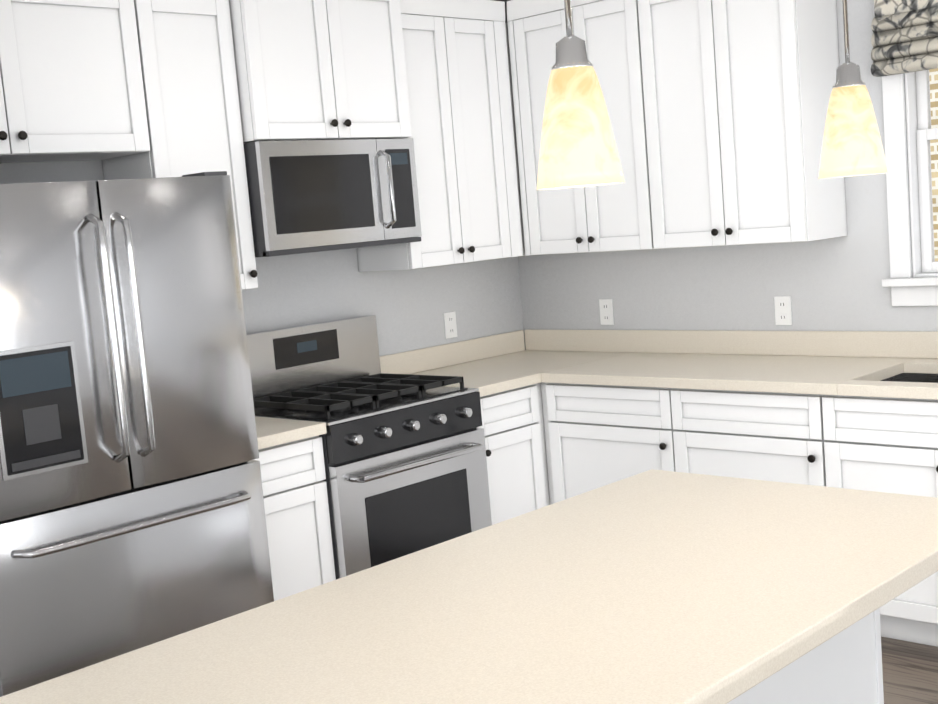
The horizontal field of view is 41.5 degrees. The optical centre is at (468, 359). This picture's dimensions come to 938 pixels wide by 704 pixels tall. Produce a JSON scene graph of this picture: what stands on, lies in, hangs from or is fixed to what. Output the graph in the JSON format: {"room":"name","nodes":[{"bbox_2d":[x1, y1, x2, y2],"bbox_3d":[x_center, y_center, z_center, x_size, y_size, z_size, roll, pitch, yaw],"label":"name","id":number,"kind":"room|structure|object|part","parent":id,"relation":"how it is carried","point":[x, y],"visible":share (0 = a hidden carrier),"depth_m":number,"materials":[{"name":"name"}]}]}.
{"room":"kitchen","nodes":[
{"label":"kitchen","id":0,"kind":"room"},
{"bbox_2d":[0,0,524,355],"bbox_3d":[-0.849,-0.291,4.934,0.150,2.740,3.299,2,9,44],"label":"wall","id":1,"kind":"structure","parent":0,"point":[409,308],"depth_m":5.31,"materials":[{"name":"grey paint"}]},
{"bbox_2d":[0,0,149,162],"bbox_3d":[-1.521,-0.923,3.834,0.371,0.595,0.978,2,9,44],"label":"upper cabinet","id":2,"kind":"object","parent":1,"relation":"attached to","point":[71,85],"visible":1,"depth_m":3.92,"materials":[{"name":"white paint"}]},
{"bbox_2d":[102,0,257,289],"bbox_3d":[-1.032,-0.773,4.349,0.371,1.091,0.377,2,9,44],"label":"upper cabinet","id":3,"kind":"object","parent":1,"relation":"attached to","point":[188,68],"visible":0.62,"depth_m":4.25,"materials":[{"name":"white paint"}]},
{"bbox_2d":[229,0,411,143],"bbox_3d":[-0.639,-1.152,4.697,0.441,0.655,0.846,2,9,44],"label":"upper cabinet","id":4,"kind":"object","parent":1,"relation":"attached to","point":[320,69],"visible":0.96,"depth_m":4.55,"materials":[{"name":"white paint"}]},
{"bbox_2d":[244,138,421,256],"bbox_3d":[-0.590,-0.622,4.754,0.449,0.405,0.754,2,9,44],"label":"microwave","id":5,"kind":"object","parent":4,"relation":"attached to","point":[307,196],"visible":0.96,"depth_m":4.58,"materials":[{"name":"grey metal"}]},
{"bbox_2d":[357,0,524,271],"bbox_3d":[-0.027,-0.978,5.393,0.371,1.091,1.018,2,9,44],"label":"upper cabinet","id":6,"kind":"object","parent":1,"relation":"attached to","point":[460,89],"visible":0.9,"depth_m":5.18,"materials":[{"name":"white paint"}]},
{"bbox_2d":[444,311,456,338],"label":"outlet plates","id":7,"kind":"object","parent":1,"relation":"attached to","point":[450,317],"depth_m":5.62,"materials":[{"name":"white plastic"}]},
{"bbox_2d":[498,0,937,349],"bbox_3d":[3.084,-0.430,3.325,7.750,2.740,0.150,2,9,44],"label":"wall","id":8,"kind":"structure","parent":0,"point":[832,284],"depth_m":5.08,"materials":[{"name":"grey paint"}]},
{"bbox_2d":[507,0,653,255],"bbox_3d":[0.547,-1.013,5.286,0.686,1.091,0.371,2,9,44],"label":"upper cabinet","id":9,"kind":"object","parent":8,"relation":"attached to","point":[609,217],"visible":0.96,"depth_m":5.17,"materials":[{"name":"white paint"}]},
{"bbox_2d":[599,299,613,324],"label":"outlet plates","id":10,"kind":"object","parent":8,"relation":"attached to","point":[606,305],"depth_m":5.62,"materials":[{"name":"white plastic"}]},
{"bbox_2d":[638,0,846,248],"bbox_3d":[1.059,-0.999,4.796,0.722,1.091,0.371,2,9,44],"label":"upper cabinet","id":11,"kind":"object","parent":8,"relation":"attached to","point":[737,93],"visible":1,"depth_m":4.67,"materials":[{"name":"white paint"}]},
{"bbox_2d":[774,296,791,324],"label":"outlet plates","id":12,"kind":"object","parent":8,"relation":"attached to","point":[783,313],"depth_m":5.00,"materials":[{"name":"white plastic"}]},
{"bbox_2d":[871,0,937,76],"bbox_3d":[1.807,-1.221,4.213,0.911,0.385,0.072,2,9,44],"label":"roman shade","id":13,"kind":"object","parent":8,"relation":"attached to","point":[904,38],"visible":1,"depth_m":4.44,"materials":[{"name":"fabric"}]},
{"bbox_2d":[882,68,937,305],"bbox_3d":[1.900,-0.806,4.322,0.941,1.228,0.150,2,9,44],"label":"window","id":14,"kind":"structure","parent":8,"relation":"in","point":[907,289],"depth_m":4.59,"materials":[{"name":"white paint"}]},
{"bbox_3d":[1.935,-0.827,4.358,0.721,1.021,0.045,2,9,44],"label":"window sash","id":15,"kind":"part","parent":14,"relation":"part of","materials":[{"name":"white wood"}]},
{"bbox_2d":[881,637,937,703],"bbox_3d":[0.483,1.497,0.775,7.900,0.060,7.900,2,9,44],"label":"floor","id":16,"kind":"structure","parent":0,"point":[910,672],"depth_m":4.00,"materials":[{"name":"brown wood"}]},
{"bbox_2d":[0,171,273,696],"bbox_3d":[-1.221,0.363,3.777,0.881,1.774,0.893,2,9,44],"label":"fridge","id":17,"kind":"object","parent":16,"relation":"on","point":[132,514],"visible":1,"depth_m":3.47,"materials":[{"name":"grey metal"}]},
{"bbox_2d":[254,435,335,600],"bbox_3d":[-0.823,0.708,4.432,0.618,0.874,0.371,2,9,44],"label":"base cabinet","id":18,"kind":"object","parent":16,"relation":"on","point":[296,507],"depth_m":4.24,"materials":[{"name":"white paint"}]},
{"bbox_2d":[255,416,326,449],"bbox_3d":[-0.863,0.208,4.357,0.642,0.139,0.391,2,9,44],"label":"countertop","id":19,"kind":"structure","parent":18,"relation":"on","point":[271,432],"depth_m":4.22,"materials":[{"name":"beige stone"}]},
{"bbox_2d":[246,315,491,579],"bbox_3d":[-0.401,0.468,4.777,0.706,1.200,0.760,2,9,44],"label":"range","id":20,"kind":"object","parent":16,"relation":"on","point":[405,462],"visible":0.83,"depth_m":4.63,"materials":[{"name":"grey metal"}]},
{"bbox_2d":[476,385,537,524],"bbox_3d":[-0.037,0.547,5.248,0.618,0.874,0.383,2,9,44],"label":"base cabinet","id":21,"kind":"object","parent":16,"relation":"on","point":[509,440],"depth_m":5.02,"materials":[{"name":"white paint"}]},
{"bbox_2d":[379,341,538,396],"bbox_3d":[-0.074,0.047,5.173,0.646,0.139,0.363,2,9,44],"label":"countertop","id":22,"kind":"structure","parent":21,"relation":"on","point":[492,369],"depth_m":5.45,"materials":[{"name":"beige stone"}]},
{"bbox_2d":[530,383,549,508],"bbox_3d":[0.295,0.480,5.593,0.618,0.874,0.697,2,9,44],"label":"base cabinet","id":23,"kind":"object","parent":16,"relation":"on","point":[536,406],"depth_m":5.15,"materials":[{"name":"white paint"}]},
{"bbox_2d":[541,382,688,504],"bbox_3d":[0.792,0.487,5.172,0.719,0.874,0.618,2,9,44],"label":"base cabinet","id":24,"kind":"object","parent":16,"relation":"on","point":[597,436],"depth_m":4.94,"materials":[{"name":"white paint"}]},
{"bbox_2d":[463,329,937,399],"bbox_3d":[1.294,0.004,4.563,3.464,0.139,0.660,2,9,44],"label":"countertop","id":25,"kind":"structure","parent":24,"relation":"on","point":[853,363],"depth_m":4.88,"materials":[{"name":"beige stone"}]},
{"bbox_2d":[881,373,937,382],"bbox_3d":[1.738,0.191,4.162,0.779,0.208,0.444,2,9,44],"label":"sink","id":26,"kind":"object","parent":25,"relation":"in","point":[917,377],"visible":0.03,"depth_m":4.53,"materials":[{"name":"black metal"}]},
{"bbox_2d":[685,389,920,487],"bbox_3d":[1.234,0.500,4.749,0.745,0.874,0.618,2,9,44],"label":"base cabinet","id":27,"kind":"object","parent":16,"relation":"on","point":[766,436],"depth_m":4.39,"materials":[{"name":"white paint"}]},
{"bbox_2d":[727,608,883,703],"bbox_3d":[0.145,0.873,2.328,0.606,0.874,1.664,2,9,44],"label":"kitchen island","id":28,"kind":"object","parent":16,"relation":"on","point":[844,666],"visible":0.04,"depth_m":2.57,"materials":[{"name":"white wood"}]},
{"bbox_2d":[0,469,937,703],"bbox_3d":[0.188,0.424,2.188,0.885,0.040,1.720,2,9,44],"label":"island countertop","id":29,"kind":"structure","parent":28,"relation":"on","point":[652,586],"depth_m":2.08,"materials":[{"name":"beige stone"}]},
{"bbox_2d":[841,426,937,646],"bbox_3d":[1.773,0.631,4.255,0.967,0.640,0.618,2,9,44],"label":"base cabinet","id":30,"kind":"object","parent":16,"relation":"on","point":[907,464],"depth_m":4.13,"materials":[{"name":"white paint"}]},
{"bbox_3d":[-1.373,-1.330,2.007,12.400,0.080,7.900,2,9,44],"label":"ceiling","id":31,"kind":"structure","parent":0,"visible":0},
{"bbox_2d":[537,0,624,189],"bbox_3d":[0.115,-0.810,1.723,0.128,1.130,0.128,2,9,44],"label":"pendant light","id":32,"kind":"object","parent":31,"relation":"hanging from","point":[578,147],"visible":1,"depth_m":1.74,"materials":[{"name":"yellow glass"}]},
{"bbox_2d":[818,0,887,178],"bbox_3d":[0.685,-0.917,2.294,0.128,1.144,0.128,2,9,44],"label":"pendant light","id":33,"kind":"object","parent":31,"relation":"hanging from","point":[852,144],"visible":1,"depth_m":2.31,"materials":[{"name":"yellow glass"}]},
{"label":"outside","id":34,"kind":"structure","parent":0,"visible":0},
{"bbox_2d":[929,69,937,260],"bbox_3d":[3.836,-2.037,6.773,10.000,6.000,0.150,2,9,44],"label":"brick","id":35,"kind":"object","parent":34,"point":[932,143],"depth_m":7.71,"materials":[{"name":"beige brick"}]}
]}

